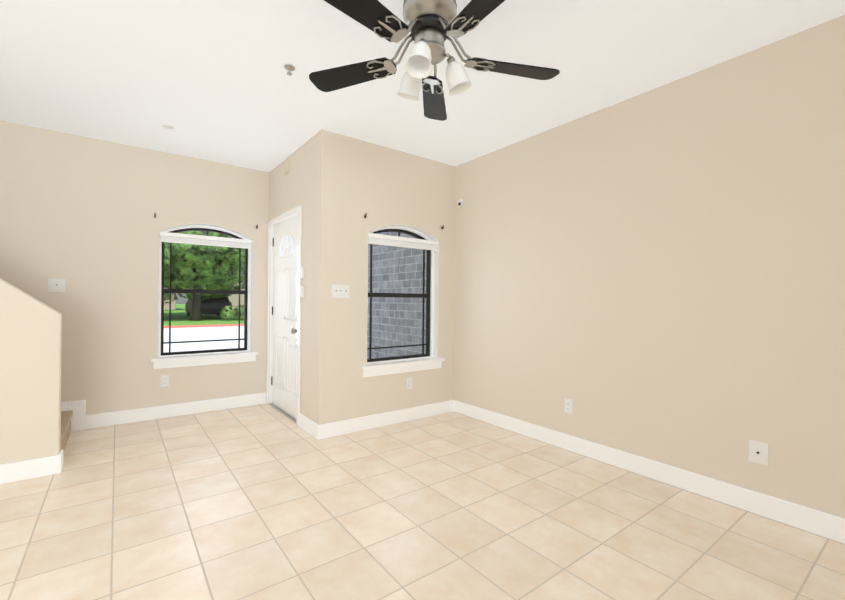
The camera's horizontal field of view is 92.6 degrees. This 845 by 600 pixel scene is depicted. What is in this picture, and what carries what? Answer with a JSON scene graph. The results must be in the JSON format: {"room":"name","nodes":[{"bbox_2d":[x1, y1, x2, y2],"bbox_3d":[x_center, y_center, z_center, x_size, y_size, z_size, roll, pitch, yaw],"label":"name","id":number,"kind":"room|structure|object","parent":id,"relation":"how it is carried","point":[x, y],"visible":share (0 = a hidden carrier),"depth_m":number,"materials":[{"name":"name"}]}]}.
{"room":"living room","nodes":[
{"label":"living room","id":0,"kind":"room"},
{"bbox_2d":[0,278,61,464],"bbox_3d":[-3.843,-0.162,1.782,3.365,2.653,0.120,1,0,-37],"label":"wall","id":1,"kind":"structure","parent":0,"point":[30,372],"depth_m":2.66,"materials":[{"name":"beige paint"}]},
{"bbox_2d":[0,449,62,483],"bbox_3d":[-3.794,1.102,1.741,3.351,0.124,0.025,1,0,-37],"label":"baseboard","id":2,"kind":"structure","parent":1,"relation":"attached to","point":[40,467],"depth_m":2.66,"materials":[{"name":"white wood"}]},
{"bbox_2d":[0,120,268,415],"bbox_3d":[-3.898,-0.162,3.137,5.210,2.655,0.150,1,0,-37],"label":"wall","id":3,"kind":"structure","parent":0,"point":[77,212],"depth_m":3.80,"materials":[{"name":"beige paint"}]},
{"bbox_2d":[48,279,65,291],"bbox_3d":[-3.214,-0.128,3.550,0.115,0.115,0.013,1,0,-37],"label":"light switch","id":4,"kind":"object","parent":3,"relation":"attached to","point":[56,285],"visible":1,"depth_m":3.55,"materials":[{"name":"white plastic"}]},
{"bbox_2d":[61,393,265,430],"bbox_3d":[-3.133,0.392,3.614,3.369,1.559,0.015,1,0,-37],"label":"baseboard","id":5,"kind":"structure","parent":3,"relation":"attached to","point":[79,421],"depth_m":3.96,"materials":[{"name":"white wood"}]},
{"bbox_2d":[160,375,168,386],"bbox_3d":[-2.577,0.808,4.039,0.070,0.115,0.009,1,0,-37],"label":"electrical outlet","id":6,"kind":"object","parent":3,"relation":"attached to","point":[164,380],"visible":1,"depth_m":4.04,"materials":[{"name":"white plastic"}]},
{"bbox_2d":[151,213,257,368],"bbox_3d":[-2.306,-0.083,4.330,1.000,1.533,0.235,1,0,-37],"label":"window","id":7,"kind":"structure","parent":3,"relation":"in","point":[169,359],"depth_m":4.31,"materials":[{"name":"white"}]},
{"bbox_2d":[269,135,314,419],"bbox_3d":[-1.356,-0.139,4.217,0.150,2.655,1.490,1,0,-37],"label":"wall","id":8,"kind":"structure","parent":0,"point":[293,188],"depth_m":3.75,"materials":[{"name":"beige paint"}]},
{"bbox_2d":[266,205,301,425],"bbox_3d":[-1.420,0.145,4.259,0.195,2.084,1.042,1,0,-37],"label":"door","id":9,"kind":"structure","parent":8,"relation":"in","point":[283,336],"depth_m":4.28,"materials":[{"name":"white wood"}]},
{"bbox_2d":[283,159,289,173],"bbox_3d":[-1.393,-1.362,4.125,0.036,0.130,0.100,1,0,-37],"label":"door chime","id":10,"kind":"object","parent":8,"relation":"attached to","point":[286,163],"visible":1,"depth_m":4.09,"materials":[{"name":"beige plastic"}]},
{"bbox_2d":[299,266,303,296],"bbox_3d":[-1.131,-0.170,3.773,0.025,0.290,0.066,1,0,-37],"label":"light switch","id":11,"kind":"object","parent":8,"relation":"attached to","point":[301,275],"visible":1,"depth_m":3.75,"materials":[{"name":"white plastic"}]},
{"bbox_2d":[299,413,311,434],"bbox_3d":[-1.033,1.127,3.637,0.015,0.124,0.422,1,0,-37],"label":"baseboard","id":12,"kind":"structure","parent":8,"relation":"attached to","point":[305,423],"depth_m":3.66,"materials":[{"name":"white wood"}]},
{"bbox_2d":[312,129,454,424],"bbox_3d":[-0.251,-0.130,4.023,1.680,2.655,0.150,1,0,-37],"label":"wall","id":13,"kind":"structure","parent":0,"point":[355,180],"depth_m":3.69,"materials":[{"name":"beige paint"}]},
{"bbox_2d":[332,285,348,297],"bbox_3d":[-0.721,-0.076,3.566,0.165,0.115,0.013,1,0,-37],"label":"light switch","id":14,"kind":"object","parent":13,"relation":"attached to","point":[340,291],"visible":1,"depth_m":3.56,"materials":[{"name":"white plastic"}]},
{"bbox_2d":[312,400,451,439],"bbox_3d":[-0.287,1.134,3.902,1.527,0.124,0.019,1,0,-37],"label":"baseboard","id":15,"kind":"structure","parent":13,"relation":"attached to","point":[327,430],"depth_m":3.79,"materials":[{"name":"white wood"}]},
{"bbox_2d":[361,213,444,376],"bbox_3d":[-0.211,-0.040,4.044,0.960,1.503,0.235,1,0,-37],"label":"window","id":16,"kind":"structure","parent":13,"relation":"in","point":[429,243],"depth_m":4.12,"materials":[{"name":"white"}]},
{"bbox_2d":[406,377,411,389],"bbox_3d":[-0.131,0.829,4.018,0.070,0.115,0.009,1,0,-37],"label":"electrical outlet","id":17,"kind":"object","parent":13,"relation":"attached to","point":[409,383],"visible":1,"depth_m":4.01,"materials":[{"name":"white plastic"}]},
{"bbox_2d":[0,403,844,599],"bbox_3d":[0.059,1.256,-0.728,6.890,0.120,11.100,1,0,-37],"label":"floor","id":18,"kind":"structure","parent":0,"point":[265,501],"depth_m":2.15,"materials":[{"name":"tile"}]},
{"bbox_2d":[60,411,72,451],"bbox_3d":[-3.982,0.053,2.358,2.895,2.219,0.957,1,0,-37],"label":"stairs","id":19,"kind":"structure","parent":18,"relation":"on","point":[66,416],"depth_m":3.30,"materials":[{"name":"beige wood"}]},
{"bbox_2d":[0,0,844,171],"bbox_3d":[0.083,-1.533,-0.726,6.890,0.150,11.100,1,0,-37],"label":"ceiling","id":20,"kind":"structure","parent":0,"point":[210,80],"depth_m":2.52,"materials":[{"name":"white paint"}]},
{"bbox_2d":[162,125,173,128],"bbox_3d":[-2.167,-1.471,3.441,0.084,0.005,0.084,1,0,-37],"label":"sprinkler","id":21,"kind":"object","parent":20,"relation":"attached to","point":[167,127],"visible":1,"depth_m":3.44,"materials":[{"name":"white"}]},
{"bbox_2d":[284,64,294,75],"bbox_3d":[-0.836,-1.442,2.541,0.064,0.042,0.064,1,0,-37],"label":"sprinkler","id":22,"kind":"object","parent":20,"relation":"attached to","point":[289,68],"visible":0.98,"depth_m":2.53,"materials":[{"name":"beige metal"}]},
{"bbox_2d":[309,0,559,120],"bbox_3d":[0.039,-1.192,1.747,1.194,0.526,1.173,1,0,-37],"label":"fan","id":23,"kind":"object","parent":20,"relation":"hanging from","point":[431,26],"visible":1,"depth_m":1.76,"materials":[{"name":"black wood"}]},
{"bbox_2d":[453,15,844,517],"bbox_3d":[3.254,-0.102,0.649,0.150,2.655,9.460,1,0,-37],"label":"wall","id":24,"kind":"structure","parent":0,"point":[657,274],"depth_m":2.60,"materials":[{"name":"beige paint"}]},
{"bbox_2d":[458,199,463,206],"bbox_3d":[0.404,-1.026,4.281,0.035,0.080,0.056,1,0,-37],"label":"sensor","id":25,"kind":"object","parent":24,"relation":"attached to","point":[460,202],"visible":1,"depth_m":4.27,"materials":[{"name":"white plastic"}]},
{"bbox_2d":[564,398,572,413],"bbox_3d":[1.175,0.855,3.257,0.009,0.115,0.070,1,0,-37],"label":"electrical outlet","id":26,"kind":"object","parent":24,"relation":"attached to","point":[568,404],"visible":1,"depth_m":3.25,"materials":[{"name":"white plastic"}]},
{"bbox_2d":[452,400,844,543],"bbox_3d":[3.130,1.161,0.657,0.019,0.124,9.309,1,0,-37],"label":"baseboard","id":27,"kind":"structure","parent":24,"relation":"attached to","point":[824,524],"depth_m":2.58,"materials":[{"name":"white wood"}]},
{"bbox_2d":[748,439,768,465],"bbox_3d":[1.903,0.865,2.291,0.013,0.125,0.090,1,0,-37],"label":"jack","id":28,"kind":"object","parent":24,"relation":"attached to","point":[758,452],"visible":1,"depth_m":2.29,"materials":[{"name":"white plastic"}]},
{"label":"outside","id":29,"kind":"structure","parent":0,"visible":0},
{"bbox_2d":[164,304,243,325],"bbox_3d":[-25.127,1.147,49.578,140.000,0.350,70.550,1,0,-37],"label":"ground","id":30,"kind":"structure","parent":29,"point":[209,320],"depth_m":21.86,"materials":[{"name":"green plant"}]},
{"bbox_2d":[164,285,175,309],"bbox_3d":[-28.730,-1.870,37.789,9.800,5.500,7.600,1,0,-37],"label":"house","id":31,"kind":"structure","parent":30,"relation":"on","point":[166,306],"depth_m":37.51,"materials":[{"name":"beige"}]},
{"bbox_2d":[164,231,244,319],"bbox_3d":[-11.993,-4.182,24.924,19.918,10.393,13.209,1,0,-37],"label":"trees","id":32,"kind":"object","parent":30,"relation":"on","point":[187,277],"depth_m":19.98,"materials":[{"name":"green plant"}]},
{"bbox_2d":[185,293,231,316],"bbox_3d":[-12.736,0.297,23.920,1.790,1.420,4.530,1,0,-37],"label":"car","id":33,"kind":"object","parent":30,"relation":"on","point":[207,305],"depth_m":22.39,"materials":[{"name":"black paint"}]},
{"bbox_2d":[192,263,243,308],"bbox_3d":[-20.356,-1.889,46.615,10.800,5.700,7.600,1,0,-37],"label":"house","id":34,"kind":"structure","parent":30,"relation":"on","point":[234,298],"depth_m":42.75,"materials":[{"name":"beige"}]},
{"bbox_2d":[220,305,243,320],"bbox_3d":[-6.986,0.735,23.517,8.722,1.018,1.240,1,0,-37],"label":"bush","id":35,"kind":"object","parent":30,"relation":"on","point":[232,316],"depth_m":21.11,"materials":[{"name":"green plant"}]},
{"bbox_2d":[164,324,243,327],"bbox_3d":[-3.831,1.297,21.363,140.000,0.370,0.150,1,0,-37],"label":"curb","id":36,"kind":"object","parent":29,"point":[190,326],"depth_m":17.10,"materials":[{"name":"red concrete"}]},
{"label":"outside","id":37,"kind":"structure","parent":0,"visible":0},
{"bbox_2d":[163,326,243,352],"bbox_3d":[8.052,1.432,5.619,140.000,0.280,39.300,1,0,-37],"label":"pavement","id":38,"kind":"structure","parent":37,"point":[212,333],"depth_m":12.50,"materials":[{"name":"white concrete"}]},
{"bbox_2d":[367,232,426,358],"bbox_3d":[-0.852,-0.595,6.518,0.240,3.620,4.520,1,0,-37],"label":"stone wall","id":39,"kind":"structure","parent":38,"relation":"on","point":[401,311],"depth_m":5.67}
]}

